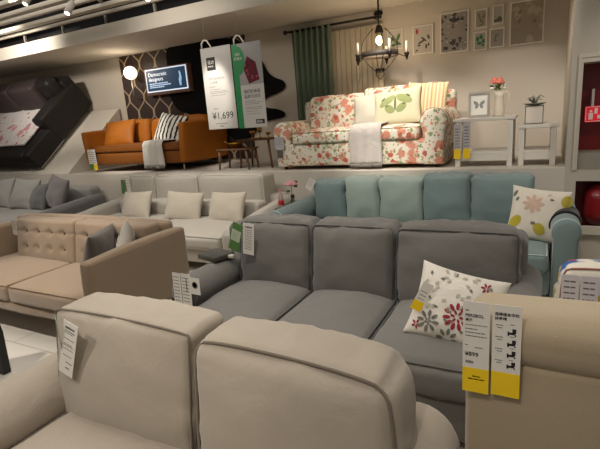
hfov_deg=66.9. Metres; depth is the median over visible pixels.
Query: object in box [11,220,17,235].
price tag
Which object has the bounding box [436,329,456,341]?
flower
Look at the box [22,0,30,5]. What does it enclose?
track light
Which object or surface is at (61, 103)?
sofa
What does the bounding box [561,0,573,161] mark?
wall
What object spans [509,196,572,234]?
print
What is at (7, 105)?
cushion
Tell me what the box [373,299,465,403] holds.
seat cushion
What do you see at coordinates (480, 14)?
print
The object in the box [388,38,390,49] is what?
candle
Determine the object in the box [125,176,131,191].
price tag
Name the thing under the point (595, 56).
trim
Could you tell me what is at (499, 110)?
jug
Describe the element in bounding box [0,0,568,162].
wall
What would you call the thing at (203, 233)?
seat cushion
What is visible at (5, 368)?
sign stand
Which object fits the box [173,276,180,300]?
print
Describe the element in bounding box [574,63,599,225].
wall
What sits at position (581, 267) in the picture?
armchair
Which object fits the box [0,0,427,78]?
ceiling
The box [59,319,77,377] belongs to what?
price tag
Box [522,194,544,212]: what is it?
print
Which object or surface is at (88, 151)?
price tag
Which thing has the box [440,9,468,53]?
wall picture
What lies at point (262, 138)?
table
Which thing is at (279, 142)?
price tag
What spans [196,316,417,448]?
cushion
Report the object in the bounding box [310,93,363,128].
cushion
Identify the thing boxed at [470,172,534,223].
cushion
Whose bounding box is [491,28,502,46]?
print
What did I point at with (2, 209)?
seat cushion
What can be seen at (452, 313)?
flower
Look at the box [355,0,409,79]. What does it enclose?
chandelier
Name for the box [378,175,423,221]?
cushion
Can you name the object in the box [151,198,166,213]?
cushion
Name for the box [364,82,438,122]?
cushion
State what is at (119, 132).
square cushion
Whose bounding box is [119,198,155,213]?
cushion
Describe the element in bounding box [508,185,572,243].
square cushion
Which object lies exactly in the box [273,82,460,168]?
sofa
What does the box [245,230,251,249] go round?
print
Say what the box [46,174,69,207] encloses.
square cushion
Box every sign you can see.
[144,63,193,95]
[200,20,237,129]
[231,16,267,127]
[584,89,599,121]
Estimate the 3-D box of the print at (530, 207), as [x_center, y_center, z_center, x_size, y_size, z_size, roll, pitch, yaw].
[1.891,-0.134,3.706,0.301,0.282,0.056,11,-8,23]
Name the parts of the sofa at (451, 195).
arm, arm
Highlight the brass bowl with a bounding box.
[223,141,243,147]
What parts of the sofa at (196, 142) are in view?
arm, arm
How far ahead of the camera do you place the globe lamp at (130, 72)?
7.92 m
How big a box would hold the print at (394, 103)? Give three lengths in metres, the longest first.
0.393 x 0.234 x 0.025 m
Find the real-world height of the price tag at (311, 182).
0.153 m
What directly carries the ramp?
on the display platform
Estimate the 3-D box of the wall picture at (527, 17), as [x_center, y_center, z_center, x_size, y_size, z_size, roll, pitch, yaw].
[2.637,-2.350,5.279,0.360,0.480,0.021,3,15,28]
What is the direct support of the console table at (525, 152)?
on the display platform
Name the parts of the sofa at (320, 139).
arm, frame, arm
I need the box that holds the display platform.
[0,153,564,201]
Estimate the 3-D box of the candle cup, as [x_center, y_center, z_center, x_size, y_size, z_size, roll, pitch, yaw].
[-0.565,-1.288,6.368,0.066,0.149,0.066,3,15,28]
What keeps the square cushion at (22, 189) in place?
on the sofa at (79, 198)
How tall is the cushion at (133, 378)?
0.479 m
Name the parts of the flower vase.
glass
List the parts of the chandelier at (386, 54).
bulb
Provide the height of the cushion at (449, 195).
0.514 m
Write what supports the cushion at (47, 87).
on the sofa at (61, 103)
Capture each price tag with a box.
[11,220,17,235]
[55,317,61,347]
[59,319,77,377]
[87,150,93,169]
[91,149,97,169]
[121,180,124,193]
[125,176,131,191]
[172,272,182,302]
[180,273,192,305]
[189,277,200,294]
[228,221,242,251]
[243,222,253,255]
[274,137,283,149]
[277,151,282,157]
[305,178,315,190]
[410,281,433,311]
[454,124,460,158]
[462,301,489,394]
[463,122,470,158]
[491,304,522,398]
[561,274,579,299]
[580,276,599,300]
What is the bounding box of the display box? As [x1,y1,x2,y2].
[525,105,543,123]
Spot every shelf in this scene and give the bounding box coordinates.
[461,147,513,154]
[524,146,549,152]
[577,149,599,169]
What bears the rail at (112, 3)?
attached to the ceiling
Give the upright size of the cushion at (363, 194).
0.489 m
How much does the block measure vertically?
0.035 m
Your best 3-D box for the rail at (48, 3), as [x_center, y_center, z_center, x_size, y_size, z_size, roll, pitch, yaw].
[-2.676,-2.740,5.436,17.000,0.050,0.080,3,15,28]
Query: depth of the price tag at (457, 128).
4.80 m
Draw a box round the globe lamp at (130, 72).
[124,66,141,100]
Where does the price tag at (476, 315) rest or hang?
attached to the sofa at (557, 406)
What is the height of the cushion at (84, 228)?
0.379 m
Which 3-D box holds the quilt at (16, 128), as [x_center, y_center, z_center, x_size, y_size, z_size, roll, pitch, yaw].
[-5.772,-1.860,8.768,2.521,0.697,0.816,3,15,27]
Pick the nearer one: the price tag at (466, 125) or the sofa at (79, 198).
the price tag at (466, 125)
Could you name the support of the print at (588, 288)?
attached to the price tag at (589, 288)
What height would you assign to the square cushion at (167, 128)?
0.554 m
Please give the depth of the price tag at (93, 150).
7.50 m
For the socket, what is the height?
0.090 m
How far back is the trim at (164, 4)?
7.04 m
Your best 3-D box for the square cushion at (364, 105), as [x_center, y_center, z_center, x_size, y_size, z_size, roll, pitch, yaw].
[0.884,-1.408,5.608,0.494,0.450,0.207,2,15,24]
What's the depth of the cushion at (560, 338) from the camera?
1.14 m
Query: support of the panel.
attached to the wall at (527, 70)
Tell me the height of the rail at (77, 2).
0.050 m
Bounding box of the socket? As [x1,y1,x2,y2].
[375,25,382,33]
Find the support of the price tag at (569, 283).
attached to the armchair
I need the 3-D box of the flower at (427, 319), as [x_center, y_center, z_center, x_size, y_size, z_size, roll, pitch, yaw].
[0.600,0.451,2.131,0.111,0.104,0.032,6,17,38]
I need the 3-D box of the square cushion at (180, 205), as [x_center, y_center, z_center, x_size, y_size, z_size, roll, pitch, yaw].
[-1.444,-0.223,5.640,0.560,0.379,0.220,3,15,30]
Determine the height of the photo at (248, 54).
0.500 m
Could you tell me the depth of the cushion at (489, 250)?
2.46 m
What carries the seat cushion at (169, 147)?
on the sofa at (196, 142)
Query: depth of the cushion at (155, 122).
7.36 m
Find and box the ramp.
[0,109,126,174]
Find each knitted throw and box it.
[142,139,176,168]
[349,121,387,167]
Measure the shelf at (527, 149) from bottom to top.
0.020 m
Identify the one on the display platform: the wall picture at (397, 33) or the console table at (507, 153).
the console table at (507, 153)
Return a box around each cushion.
[0,83,22,112]
[0,178,15,207]
[0,207,17,211]
[0,207,49,222]
[0,252,69,300]
[6,78,48,110]
[8,262,83,310]
[9,178,40,208]
[12,412,179,448]
[17,215,86,262]
[29,183,48,209]
[34,76,62,98]
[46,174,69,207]
[57,292,223,448]
[75,219,158,262]
[83,223,113,261]
[90,141,178,153]
[104,119,135,144]
[108,213,168,219]
[116,220,135,246]
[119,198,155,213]
[122,191,152,216]
[134,119,153,142]
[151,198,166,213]
[152,114,207,139]
[153,112,188,140]
[164,191,203,219]
[170,216,243,250]
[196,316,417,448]
[198,280,311,321]
[201,199,269,217]
[208,192,246,220]
[241,213,319,289]
[279,289,398,339]
[292,126,349,144]
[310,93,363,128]
[313,216,401,298]
[314,177,346,218]
[345,174,383,217]
[354,91,387,123]
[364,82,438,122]
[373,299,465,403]
[374,85,421,124]
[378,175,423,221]
[381,123,422,140]
[397,219,522,300]
[403,260,511,342]
[409,81,448,122]
[422,171,473,220]
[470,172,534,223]
[473,293,599,377]
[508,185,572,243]
[528,239,548,273]
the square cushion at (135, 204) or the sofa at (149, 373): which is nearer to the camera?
the sofa at (149, 373)
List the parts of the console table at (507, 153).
leg, leg, leg, leg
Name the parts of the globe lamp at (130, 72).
globe, stem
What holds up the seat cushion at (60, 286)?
on the sofa at (43, 270)
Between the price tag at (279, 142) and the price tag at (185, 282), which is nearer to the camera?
the price tag at (185, 282)
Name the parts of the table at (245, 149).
leg, leg, leg, leg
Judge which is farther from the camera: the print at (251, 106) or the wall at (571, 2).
the print at (251, 106)
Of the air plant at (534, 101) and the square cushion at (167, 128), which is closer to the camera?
the air plant at (534, 101)
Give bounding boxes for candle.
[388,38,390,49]
[405,40,407,51]
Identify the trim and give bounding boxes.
[0,0,203,48]
[572,52,599,169]
[581,225,599,234]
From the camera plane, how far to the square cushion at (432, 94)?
5.23 m
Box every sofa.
[0,75,90,171]
[0,185,105,222]
[0,213,189,319]
[0,292,459,448]
[77,170,290,262]
[81,114,227,171]
[172,213,541,442]
[269,171,582,296]
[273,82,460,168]
[465,293,599,448]
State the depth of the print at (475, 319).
1.19 m
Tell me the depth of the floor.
3.63 m
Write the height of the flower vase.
0.293 m
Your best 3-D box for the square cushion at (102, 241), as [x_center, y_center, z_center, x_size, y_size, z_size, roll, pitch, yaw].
[-1.578,0.231,3.572,0.179,0.388,0.460,-4,13,0]
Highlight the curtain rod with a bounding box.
[283,15,381,34]
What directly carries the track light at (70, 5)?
attached to the rail
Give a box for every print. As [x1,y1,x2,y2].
[63,329,74,369]
[150,82,170,88]
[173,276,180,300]
[182,277,190,305]
[210,86,226,123]
[245,100,261,113]
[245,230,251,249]
[380,93,411,113]
[464,126,468,146]
[465,309,486,348]
[473,100,484,108]
[476,10,485,26]
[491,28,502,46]
[494,5,502,22]
[495,324,514,362]
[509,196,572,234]
[513,190,553,224]
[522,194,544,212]
[563,280,575,298]
[582,282,594,300]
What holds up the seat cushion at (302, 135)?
on the sofa at (320, 139)
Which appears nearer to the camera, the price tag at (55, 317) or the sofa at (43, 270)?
the price tag at (55, 317)
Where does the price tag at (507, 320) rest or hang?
attached to the sofa at (557, 406)
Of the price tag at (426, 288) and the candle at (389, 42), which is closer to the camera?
the price tag at (426, 288)
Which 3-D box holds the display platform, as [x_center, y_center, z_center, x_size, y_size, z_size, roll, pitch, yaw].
[-3.444,-0.563,8.257,14.215,0.900,1.350,3,15,28]
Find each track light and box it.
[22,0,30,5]
[64,0,74,14]
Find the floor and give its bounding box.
[0,261,552,448]
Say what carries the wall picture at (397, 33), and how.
attached to the wall at (527, 70)
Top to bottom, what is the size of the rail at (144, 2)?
0.040 m
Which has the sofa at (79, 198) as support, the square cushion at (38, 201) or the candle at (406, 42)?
the square cushion at (38, 201)
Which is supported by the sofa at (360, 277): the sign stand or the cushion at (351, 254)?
the cushion at (351, 254)
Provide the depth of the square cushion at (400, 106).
5.28 m
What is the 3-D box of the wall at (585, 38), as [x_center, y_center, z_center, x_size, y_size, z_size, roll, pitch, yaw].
[3.945,-1.621,3.393,3.288,4.100,0.300,3,15,28]
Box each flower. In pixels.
[412,284,490,328]
[417,309,438,330]
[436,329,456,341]
[442,303,462,330]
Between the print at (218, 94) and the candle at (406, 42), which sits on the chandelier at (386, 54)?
the candle at (406, 42)
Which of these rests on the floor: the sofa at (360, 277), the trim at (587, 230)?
the sofa at (360, 277)
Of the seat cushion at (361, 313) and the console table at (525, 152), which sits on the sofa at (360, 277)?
the seat cushion at (361, 313)
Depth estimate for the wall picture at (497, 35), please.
5.45 m
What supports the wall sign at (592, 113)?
attached to the wall at (589, 132)
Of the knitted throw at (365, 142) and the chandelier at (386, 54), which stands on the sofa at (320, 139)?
the knitted throw at (365, 142)
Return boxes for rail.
[0,0,21,9]
[0,0,68,20]
[0,0,95,26]
[0,0,138,35]
[0,0,161,40]
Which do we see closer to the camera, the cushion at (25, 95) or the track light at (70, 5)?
the track light at (70, 5)
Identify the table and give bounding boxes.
[216,146,259,169]
[237,137,273,167]
[453,114,517,166]
[517,121,559,165]
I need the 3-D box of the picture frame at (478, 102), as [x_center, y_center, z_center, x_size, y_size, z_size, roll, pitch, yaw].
[1.927,-1.289,4.887,0.215,0.263,0.030,3,15,28]
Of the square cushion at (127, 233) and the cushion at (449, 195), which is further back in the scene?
the cushion at (449, 195)
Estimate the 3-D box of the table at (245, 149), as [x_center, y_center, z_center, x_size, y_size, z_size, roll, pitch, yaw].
[-0.867,-0.927,6.385,0.526,0.292,0.300,3,15,28]
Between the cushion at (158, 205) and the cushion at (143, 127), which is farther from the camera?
the cushion at (143, 127)
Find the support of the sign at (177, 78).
attached to the panel
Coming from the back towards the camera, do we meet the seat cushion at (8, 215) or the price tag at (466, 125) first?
the seat cushion at (8, 215)
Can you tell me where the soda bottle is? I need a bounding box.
[278,189,283,207]
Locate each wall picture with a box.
[387,28,402,48]
[412,23,433,54]
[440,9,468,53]
[473,31,486,50]
[475,8,487,28]
[489,27,504,48]
[492,4,503,24]
[509,0,544,45]
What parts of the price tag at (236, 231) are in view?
pale panel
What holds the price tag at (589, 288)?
attached to the armchair
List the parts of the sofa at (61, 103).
metal trim, arm, frame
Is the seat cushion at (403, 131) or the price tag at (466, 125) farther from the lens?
the seat cushion at (403, 131)
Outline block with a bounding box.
[198,248,234,262]
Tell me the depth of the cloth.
3.57 m
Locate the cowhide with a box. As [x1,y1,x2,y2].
[166,38,285,139]
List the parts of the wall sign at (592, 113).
panel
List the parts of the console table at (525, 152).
leg, leg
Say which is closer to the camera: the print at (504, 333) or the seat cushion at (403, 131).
the print at (504, 333)
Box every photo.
[236,40,262,85]
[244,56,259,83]
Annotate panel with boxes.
[118,35,255,158]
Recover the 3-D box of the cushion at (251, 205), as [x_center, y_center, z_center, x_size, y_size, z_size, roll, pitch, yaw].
[-0.846,-0.204,5.663,0.996,0.244,0.340,3,15,28]
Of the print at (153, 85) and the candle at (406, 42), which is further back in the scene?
the print at (153, 85)
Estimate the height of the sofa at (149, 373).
0.900 m
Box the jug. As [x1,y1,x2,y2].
[489,77,509,115]
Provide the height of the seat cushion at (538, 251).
0.227 m
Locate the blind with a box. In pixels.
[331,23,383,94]
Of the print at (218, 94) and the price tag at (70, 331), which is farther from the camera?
the print at (218, 94)
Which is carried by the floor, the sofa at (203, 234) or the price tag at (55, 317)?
the sofa at (203, 234)
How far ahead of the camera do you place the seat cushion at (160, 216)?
5.92 m
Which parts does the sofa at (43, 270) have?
arm, frame, arm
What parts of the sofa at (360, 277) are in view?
arm, frame, arm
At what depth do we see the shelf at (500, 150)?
4.79 m
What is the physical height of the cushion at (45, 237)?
0.383 m
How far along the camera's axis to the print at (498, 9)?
5.39 m
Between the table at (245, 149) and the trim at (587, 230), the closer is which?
the trim at (587, 230)
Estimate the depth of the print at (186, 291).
2.79 m
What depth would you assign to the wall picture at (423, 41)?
5.83 m
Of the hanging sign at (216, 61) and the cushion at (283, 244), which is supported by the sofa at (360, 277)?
the cushion at (283, 244)
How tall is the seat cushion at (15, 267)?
0.190 m
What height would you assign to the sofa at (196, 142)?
0.822 m
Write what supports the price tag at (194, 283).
attached to the sofa at (360, 277)
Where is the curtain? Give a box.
[291,24,333,120]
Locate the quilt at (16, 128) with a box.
[0,109,39,146]
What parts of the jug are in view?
coral flower, white flower, coral flower, handle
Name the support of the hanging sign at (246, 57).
hanging from the ceiling
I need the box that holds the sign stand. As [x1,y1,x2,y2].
[0,325,10,374]
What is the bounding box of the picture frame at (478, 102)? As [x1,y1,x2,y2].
[468,91,489,117]
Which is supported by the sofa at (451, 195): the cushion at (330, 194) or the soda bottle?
the cushion at (330, 194)
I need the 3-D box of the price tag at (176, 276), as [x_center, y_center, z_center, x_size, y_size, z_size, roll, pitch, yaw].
[-0.761,0.448,2.837,0.078,0.313,0.002,3,15,28]
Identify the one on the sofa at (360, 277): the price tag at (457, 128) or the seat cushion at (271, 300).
the seat cushion at (271, 300)
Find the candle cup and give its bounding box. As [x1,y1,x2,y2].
[257,127,261,137]
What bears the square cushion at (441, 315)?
on the sofa at (360, 277)
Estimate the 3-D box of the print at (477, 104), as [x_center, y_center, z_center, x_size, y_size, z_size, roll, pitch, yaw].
[1.926,-1.288,4.884,0.116,0.087,0.002,3,15,28]
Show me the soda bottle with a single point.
(280, 197)
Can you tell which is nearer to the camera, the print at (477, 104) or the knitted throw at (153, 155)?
the print at (477, 104)
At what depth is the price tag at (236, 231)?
3.05 m
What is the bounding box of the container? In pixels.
[582,182,599,224]
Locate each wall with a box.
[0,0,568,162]
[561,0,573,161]
[564,0,599,259]
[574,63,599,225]
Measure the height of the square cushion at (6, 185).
0.498 m
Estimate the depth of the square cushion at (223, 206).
5.26 m
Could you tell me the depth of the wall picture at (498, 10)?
5.39 m
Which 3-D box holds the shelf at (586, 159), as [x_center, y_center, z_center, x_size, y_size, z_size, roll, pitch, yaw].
[3.224,-0.597,4.076,1.270,0.154,0.280,3,15,28]
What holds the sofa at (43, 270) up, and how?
on the floor
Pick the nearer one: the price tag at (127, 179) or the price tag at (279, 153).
the price tag at (279, 153)
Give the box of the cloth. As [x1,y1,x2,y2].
[548,206,581,258]
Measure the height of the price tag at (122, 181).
0.206 m
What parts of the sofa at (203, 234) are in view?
arm, arm, frame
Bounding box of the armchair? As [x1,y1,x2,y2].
[553,259,599,301]
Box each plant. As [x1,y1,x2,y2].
[524,94,545,105]
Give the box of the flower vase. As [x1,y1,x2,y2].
[284,180,297,202]
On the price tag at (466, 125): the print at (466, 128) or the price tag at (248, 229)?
the print at (466, 128)
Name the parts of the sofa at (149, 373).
arm, arm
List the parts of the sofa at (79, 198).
arm, frame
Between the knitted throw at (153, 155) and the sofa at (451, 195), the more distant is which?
the knitted throw at (153, 155)
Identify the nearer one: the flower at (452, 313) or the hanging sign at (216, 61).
the flower at (452, 313)
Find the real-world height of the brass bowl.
0.107 m
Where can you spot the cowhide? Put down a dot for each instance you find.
(193, 102)
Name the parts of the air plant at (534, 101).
dish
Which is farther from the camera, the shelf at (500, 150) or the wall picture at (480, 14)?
the wall picture at (480, 14)
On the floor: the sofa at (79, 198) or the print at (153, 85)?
the sofa at (79, 198)
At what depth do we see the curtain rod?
6.12 m
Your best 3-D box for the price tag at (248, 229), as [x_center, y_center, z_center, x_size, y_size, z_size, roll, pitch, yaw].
[-0.340,0.096,2.993,0.111,0.224,0.003,3,15,28]
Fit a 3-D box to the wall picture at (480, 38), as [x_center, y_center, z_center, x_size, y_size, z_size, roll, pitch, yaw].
[2.200,-2.238,5.544,0.150,0.215,0.021,3,15,28]
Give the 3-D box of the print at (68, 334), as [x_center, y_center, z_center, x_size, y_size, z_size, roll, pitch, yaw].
[-0.840,0.459,1.655,0.088,0.170,0.001,2,15,24]
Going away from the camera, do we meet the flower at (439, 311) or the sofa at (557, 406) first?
the sofa at (557, 406)
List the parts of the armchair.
arm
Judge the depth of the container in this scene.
4.31 m
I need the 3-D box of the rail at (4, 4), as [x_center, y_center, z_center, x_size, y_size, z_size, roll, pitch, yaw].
[-2.828,-2.661,5.154,17.000,0.050,0.100,3,15,28]
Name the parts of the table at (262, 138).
leg, leg, leg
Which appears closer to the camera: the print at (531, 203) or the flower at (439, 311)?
the flower at (439, 311)
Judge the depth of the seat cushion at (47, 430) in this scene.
1.64 m

